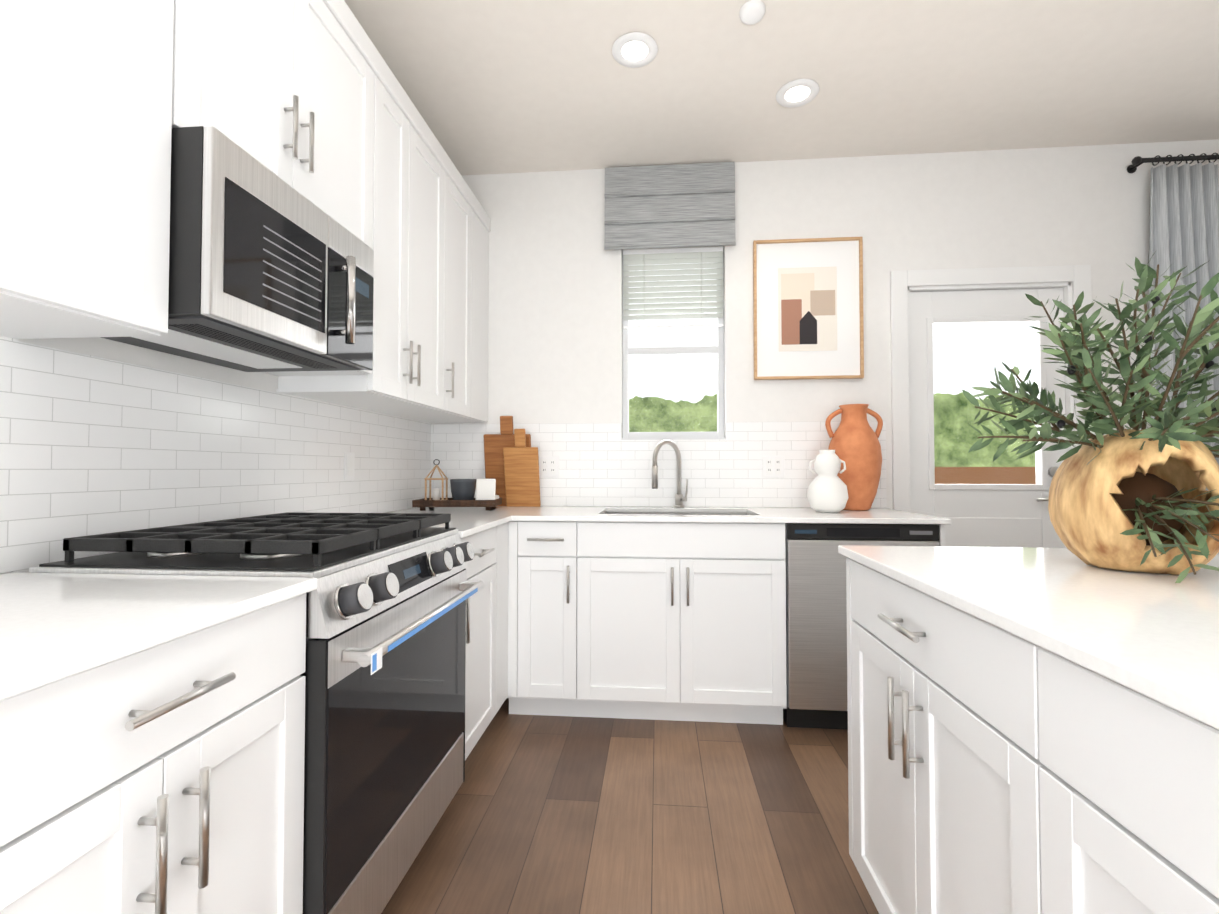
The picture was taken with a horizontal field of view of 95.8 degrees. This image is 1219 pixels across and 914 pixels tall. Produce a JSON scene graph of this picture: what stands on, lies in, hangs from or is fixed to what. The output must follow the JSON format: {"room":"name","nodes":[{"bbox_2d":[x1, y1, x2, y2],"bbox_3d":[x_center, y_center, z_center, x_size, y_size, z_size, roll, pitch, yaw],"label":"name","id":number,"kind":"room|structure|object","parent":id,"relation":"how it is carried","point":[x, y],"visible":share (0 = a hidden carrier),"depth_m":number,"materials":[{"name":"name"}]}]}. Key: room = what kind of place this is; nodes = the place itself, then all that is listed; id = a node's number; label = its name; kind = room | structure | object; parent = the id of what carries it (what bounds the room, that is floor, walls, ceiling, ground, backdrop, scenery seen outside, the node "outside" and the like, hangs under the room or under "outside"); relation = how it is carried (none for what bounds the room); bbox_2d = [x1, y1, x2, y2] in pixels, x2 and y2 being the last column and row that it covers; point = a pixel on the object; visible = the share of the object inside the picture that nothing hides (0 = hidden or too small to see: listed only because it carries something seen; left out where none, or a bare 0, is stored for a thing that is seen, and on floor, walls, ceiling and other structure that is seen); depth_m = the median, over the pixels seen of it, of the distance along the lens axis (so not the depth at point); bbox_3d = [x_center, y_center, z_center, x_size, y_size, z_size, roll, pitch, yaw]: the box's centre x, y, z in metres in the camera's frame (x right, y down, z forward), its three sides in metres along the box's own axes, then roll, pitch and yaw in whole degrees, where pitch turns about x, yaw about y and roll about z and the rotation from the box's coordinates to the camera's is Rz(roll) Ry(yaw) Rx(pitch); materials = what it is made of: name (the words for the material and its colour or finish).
{"room":"kitchen","nodes":[
{"label":"kitchen","id":0,"kind":"room"},
{"bbox_2d":[0,337,417,573],"bbox_3d":[-1.359,-0.282,-0.066,0.120,2.790,6.670,0,-1,5],"label":"wall","id":1,"kind":"structure","parent":0,"point":[112,350],"depth_m":1.43,"materials":[{"name":"paint"}]},
{"bbox_2d":[0,0,215,338],"bbox_3d":[-1.060,-0.822,0.733,0.335,1.154,0.873,0,-1,5],"label":"upper cabinet","id":2,"kind":"object","parent":1,"relation":"attached to","point":[93,93],"depth_m":0.95,"materials":[{"name":"white wood"}]},
{"bbox_2d":[0,336,431,572],"bbox_3d":[-1.222,0.083,0.757,0.008,0.675,4.750,0,-1,5],"label":"backsplash","id":3,"kind":"structure","parent":1,"relation":"attached to","point":[91,445],"depth_m":1.43,"materials":[{"name":"tile"}]},
{"bbox_2d":[344,452,354,479],"bbox_3d":[-1.080,0.037,2.292,0.006,0.115,0.070,0,-1,5],"label":"electrical outlet","id":4,"kind":"object","parent":3,"relation":"attached to","point":[349,463],"visible":1,"depth_m":2.28,"materials":[{"name":"white plastic"}]},
{"bbox_2d":[212,0,315,204],"bbox_3d":[-1.009,-1.019,1.316,0.335,0.735,0.411,0,-1,5],"label":"upper cabinet","id":5,"kind":"object","parent":1,"relation":"attached to","point":[310,100],"depth_m":1.37,"materials":[{"name":"white wood"}]},
{"bbox_2d":[100,126,373,371],"bbox_3d":[-0.934,-0.456,1.404,0.467,0.377,0.619,0,-1,5],"label":"microwave","id":6,"kind":"object","parent":5,"relation":"attached to","point":[270,271],"visible":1,"depth_m":1.24,"materials":[{"name":"silver metal"}]},
{"bbox_2d":[263,55,419,407],"bbox_3d":[-0.949,-0.794,1.998,0.335,1.154,0.381,0,-1,5],"label":"upper cabinet","id":7,"kind":"object","parent":1,"relation":"attached to","point":[393,381],"depth_m":2.02,"materials":[{"name":"white wood"}]},
{"bbox_2d":[316,0,379,271],"bbox_3d":[-0.981,-1.012,1.638,0.335,0.735,0.471,0,-1,5],"label":"upper cabinet","id":8,"kind":"object","parent":1,"relation":"attached to","point":[347,60],"depth_m":1.71,"materials":[{"name":"white wood"}]},
{"bbox_2d":[359,114,455,415],"bbox_3d":[-0.922,-0.788,2.304,0.335,1.154,0.475,0,-1,5],"label":"upper cabinet","id":9,"kind":"object","parent":1,"relation":"attached to","point":[437,170],"depth_m":2.40,"materials":[{"name":"white wood"}]},
{"bbox_2d":[398,168,475,419],"bbox_3d":[-0.893,-0.780,2.631,0.335,1.154,0.420,0,-1,5],"label":"upper cabinet","id":10,"kind":"object","parent":1,"relation":"attached to","point":[464,238],"depth_m":2.74,"materials":[{"name":"white wood"}]},
{"bbox_2d":[381,698,878,913],"bbox_3d":[1.777,1.157,-0.333,6.570,0.100,6.750,0,-1,5],"label":"floor","id":11,"kind":"structure","parent":0,"point":[543,814],"depth_m":1.73,"materials":[{"name":"brown wood"}]},
{"bbox_2d":[0,594,305,913],"bbox_3d":[-0.907,0.687,0.729,0.620,0.887,0.660,0,-1,5],"label":"base cabinet","id":12,"kind":"object","parent":11,"relation":"on","point":[152,742],"depth_m":0.74,"materials":[{"name":"white wood"}]},
{"bbox_2d":[0,572,317,705],"bbox_3d":[-0.985,0.209,-0.262,0.640,0.022,2.668,0,-1,5],"label":"countertop","id":13,"kind":"structure","parent":12,"relation":"on","point":[55,628],"depth_m":0.79,"materials":[{"name":"white stone"}]},
{"bbox_2d":[29,512,483,913],"bbox_3d":[-0.776,0.660,1.436,0.697,0.972,0.763,0,-1,5],"label":"range","id":14,"kind":"object","parent":11,"relation":"on","point":[384,757],"visible":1,"depth_m":1.21,"materials":[{"name":"grey metal"}]},
{"bbox_2d":[459,530,495,759],"bbox_3d":[-0.791,0.716,2.053,0.620,0.887,0.460,0,-1,5],"label":"base cabinet","id":15,"kind":"object","parent":11,"relation":"on","point":[480,661],"depth_m":2.07,"materials":[{"name":"white wood"}]},
{"bbox_2d":[496,518,519,713],"bbox_3d":[-0.745,0.723,2.346,0.660,0.887,0.253,0,-1,5],"label":"base cabinet","id":16,"kind":"object","parent":11,"relation":"on","point":[508,531],"depth_m":2.42,"materials":[{"name":"white wood"}]},
{"bbox_2d":[520,522,599,716],"bbox_3d":[-0.244,0.731,2.721,0.393,0.887,0.619,0,-1,5],"label":"base cabinet","id":17,"kind":"object","parent":11,"relation":"on","point":[558,559],"depth_m":2.42,"materials":[{"name":"white wood"}]},
{"bbox_2d":[386,506,535,537],"bbox_3d":[-0.747,0.270,2.457,0.640,0.022,1.253,0,-1,5],"label":"countertop","id":18,"kind":"structure","parent":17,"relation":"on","point":[468,521],"depth_m":2.43,"materials":[{"name":"white stone"}]},
{"bbox_2d":[412,459,501,510],"bbox_3d":[-0.766,0.138,2.809,0.400,0.255,0.240,0,-1,-3],"label":"tray","id":19,"kind":"object","parent":18,"relation":"on","point":[463,492],"visible":1,"depth_m":2.75,"materials":[{"name":"brown wood"}]},
{"bbox_2d":[483,416,540,506],"bbox_3d":[-0.533,0.024,3.001,0.310,0.495,0.138,0,-1,5],"label":"cutting boards","id":20,"kind":"object","parent":18,"relation":"on","point":[511,463],"visible":0.96,"depth_m":2.99,"materials":[{"name":"brown wood"}]},
{"bbox_2d":[512,506,950,525],"bbox_3d":[0.511,0.274,2.654,1.842,0.022,0.640,0,-1,5],"label":"countertop","id":21,"kind":"structure","parent":17,"relation":"on","point":[542,513],"depth_m":2.43,"materials":[{"name":"white stone"}]},
{"bbox_2d":[652,440,687,507],"bbox_3d":[0.315,0.088,2.868,0.190,0.358,0.188,0,-1,5],"label":"faucet","id":22,"kind":"object","parent":21,"relation":"on","point":[679,498],"visible":1,"depth_m":2.88,"materials":[{"name":"silver metal"}]},
{"bbox_2d":[807,450,848,512],"bbox_3d":[1.041,0.114,2.632,0.184,0.295,0.184,0,-1,5],"label":"vase","id":23,"kind":"object","parent":21,"relation":"on","point":[827,490],"visible":1,"depth_m":2.58,"materials":[{"name":"white ceramic"}]},
{"bbox_2d":[825,404,882,510],"bbox_3d":[1.234,0.002,2.778,0.279,0.525,0.252,0,-1,5],"label":"terracotta vase","id":24,"kind":"object","parent":21,"relation":"on","point":[854,444],"visible":0.94,"depth_m":2.69,"materials":[{"name":"orange ceramic"}]},
{"bbox_2d":[596,566,767,723],"bbox_3d":[0.327,0.843,2.668,0.754,0.660,0.424,0,-1,5],"label":"base cabinet","id":25,"kind":"object","parent":11,"relation":"on","point":[675,643],"depth_m":2.37,"materials":[{"name":"white wood"}]},
{"bbox_2d":[783,523,938,729],"bbox_3d":[1.083,0.730,2.584,0.614,0.884,0.590,0,-1,5],"label":"dishwasher","id":26,"kind":"object","parent":11,"relation":"on","point":[816,638],"visible":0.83,"depth_m":2.31,"materials":[{"name":"grey metal"}]},
{"bbox_2d":[838,549,1218,913],"bbox_3d":[1.045,0.670,-0.057,1.175,0.887,2.949,0,-1,5],"label":"kitchen island","id":27,"kind":"object","parent":11,"relation":"on","point":[1033,730],"depth_m":0.78,"materials":[{"name":"white wood"}]},
{"bbox_2d":[838,545,1218,716],"bbox_3d":[1.206,0.214,-0.071,1.450,0.022,2.990,0,-1,5],"label":"island countertop","id":28,"kind":"structure","parent":27,"relation":"on","point":[1156,630],"depth_m":0.84,"materials":[{"name":"white stone"}]},
{"bbox_2d":[962,251,1218,582],"bbox_3d":[1.116,-0.095,1.100,0.768,0.644,0.504,0,-1,5],"label":"potted plant","id":29,"kind":"object","parent":28,"relation":"on","point":[1133,499],"visible":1,"depth_m":1.08,"materials":[{"name":"green plant"}]},
{"bbox_2d":[596,522,763,565],"bbox_3d":[0.309,0.386,2.474,0.730,0.209,0.010,0,-1,5],"label":"false drawer front","id":30,"kind":"structure","parent":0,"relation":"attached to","point":[621,543],"depth_m":2.37,"materials":[{"name":"white wood"}]},
{"bbox_2d":[344,0,1218,175],"bbox_3d":[1.777,-1.732,-0.269,6.570,0.100,6.750,0,-1,5],"label":"ceiling","id":31,"kind":"structure","parent":0,"point":[503,86],"depth_m":2.35,"materials":[{"name":"paint"}]},
{"bbox_2d":[612,32,657,67],"bbox_3d":[0.101,-1.622,2.200,0.184,0.010,0.184,0,-1,5],"label":"recessed light","id":32,"kind":"object","parent":31,"relation":"in","point":[635,49],"visible":1,"depth_m":2.19,"materials":[{"name":"white plastic"}]},
{"bbox_2d":[739,0,764,24],"bbox_3d":[0.521,-1.618,2.013,0.092,0.026,0.092,0,-1,5],"label":"smoke detector","id":33,"kind":"object","parent":31,"relation":"attached to","point":[751,12],"visible":1,"depth_m":2.00,"materials":[{"name":"white plastic"}]},
{"bbox_2d":[776,79,818,107],"bbox_3d":[0.836,-1.617,2.452,0.184,0.010,0.184,0,-1,5],"label":"recessed light","id":34,"kind":"object","parent":31,"relation":"in","point":[796,93],"visible":1,"depth_m":2.44,"materials":[{"name":"white plastic"}]},
{"bbox_2d":[431,139,1218,508],"bbox_3d":[2.059,-0.216,2.921,6.170,2.790,0.120,0,-1,5],"label":"wall","id":35,"kind":"structure","parent":0,"point":[555,311],"depth_m":2.96,"materials":[{"name":"paint"}]},
{"bbox_2d":[418,198,490,422],"bbox_3d":[-0.865,-0.773,2.952,0.335,1.154,0.346,0,-1,5],"label":"upper cabinet","id":36,"kind":"object","parent":35,"relation":"attached to","point":[483,222],"depth_m":3.00,"materials":[{"name":"white wood"}]},
{"bbox_2d":[432,421,886,507],"bbox_3d":[0.233,0.032,3.011,2.455,0.474,0.008,0,-1,5],"label":"backsplash","id":37,"kind":"structure","parent":35,"relation":"attached to","point":[597,467],"depth_m":3.00,"materials":[{"name":"tile"}]},
{"bbox_2d":[539,456,558,476],"bbox_3d":[-0.338,0.054,3.053,0.116,0.115,0.007,0,-1,5],"label":"electrical outlet","id":38,"kind":"object","parent":37,"relation":"attached to","point":[548,466],"visible":0.92,"depth_m":3.05,"materials":[{"name":"white plastic"}]},
{"bbox_2d":[762,456,784,476],"bbox_3d":[0.877,0.052,2.947,0.116,0.115,0.007,0,-1,5],"label":"electrical outlet","id":39,"kind":"object","parent":37,"relation":"attached to","point":[773,466],"visible":1,"depth_m":2.94,"materials":[{"name":"white plastic"}]},
{"bbox_2d":[604,162,735,249],"bbox_3d":[0.325,-1.365,3.007,0.705,0.465,0.060,0,-1,5],"label":"shade valance","id":40,"kind":"object","parent":35,"relation":"attached to","point":[676,205],"visible":1,"depth_m":2.99,"materials":[{"name":"fabric"}]},
{"bbox_2d":[622,246,725,439],"bbox_3d":[0.353,-0.625,3.079,0.565,1.064,0.117,0,-1,5],"label":"kitchen window","id":41,"kind":"structure","parent":35,"relation":"in","point":[700,258],"depth_m":3.06,"materials":[{"name":"white plastic"}]},
{"bbox_2d":[753,237,863,379],"bbox_3d":[1.059,-0.791,2.945,0.565,0.750,0.030,0,-1,5],"label":"framed artwork","id":42,"kind":"object","parent":35,"relation":"attached to","point":[808,308],"visible":1,"depth_m":2.95,"materials":[{"name":"white paper"}]},
{"bbox_2d":[910,288,1065,547],"bbox_3d":[1.981,0.143,2.883,0.782,2.053,0.102,0,-1,5],"label":"door","id":43,"kind":"structure","parent":35,"relation":"in","point":[997,515],"depth_m":2.90,"materials":[{"name":"white wood"}]},
{"bbox_2d":[890,265,1093,511],"bbox_3d":[1.984,0.097,2.912,0.986,2.163,0.138,0,-1,5],"label":"door frame","id":44,"kind":"structure","parent":35,"relation":"attached to","point":[905,283],"depth_m":2.88,"materials":[{"name":"white wood"}]},
{"bbox_2d":[1127,155,1218,172],"bbox_3d":[3.820,-1.482,2.681,2.415,0.044,0.103,0,-1,5],"label":"curtain rod","id":45,"kind":"object","parent":35,"relation":"attached to","point":[1137,161],"visible":1,"depth_m":2.74,"materials":[{"name":"black metal"}]},
{"bbox_2d":[1149,153,1218,490],"bbox_3d":[2.853,-0.174,2.704,0.330,2.655,0.107,0,-1,5],"label":"curtain","id":46,"kind":"object","parent":45,"relation":"hanging from","point":[1184,215],"visible":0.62,"depth_m":2.71,"materials":[{"name":"fabric"}]},
{"label":"outside","id":47,"kind":"structure","parent":0,"visible":0},
{"bbox_2d":[629,263,1035,483],"bbox_3d":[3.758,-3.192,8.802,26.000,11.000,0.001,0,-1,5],"label":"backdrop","id":48,"kind":"structure","parent":47,"point":[946,338],"depth_m":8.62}
]}

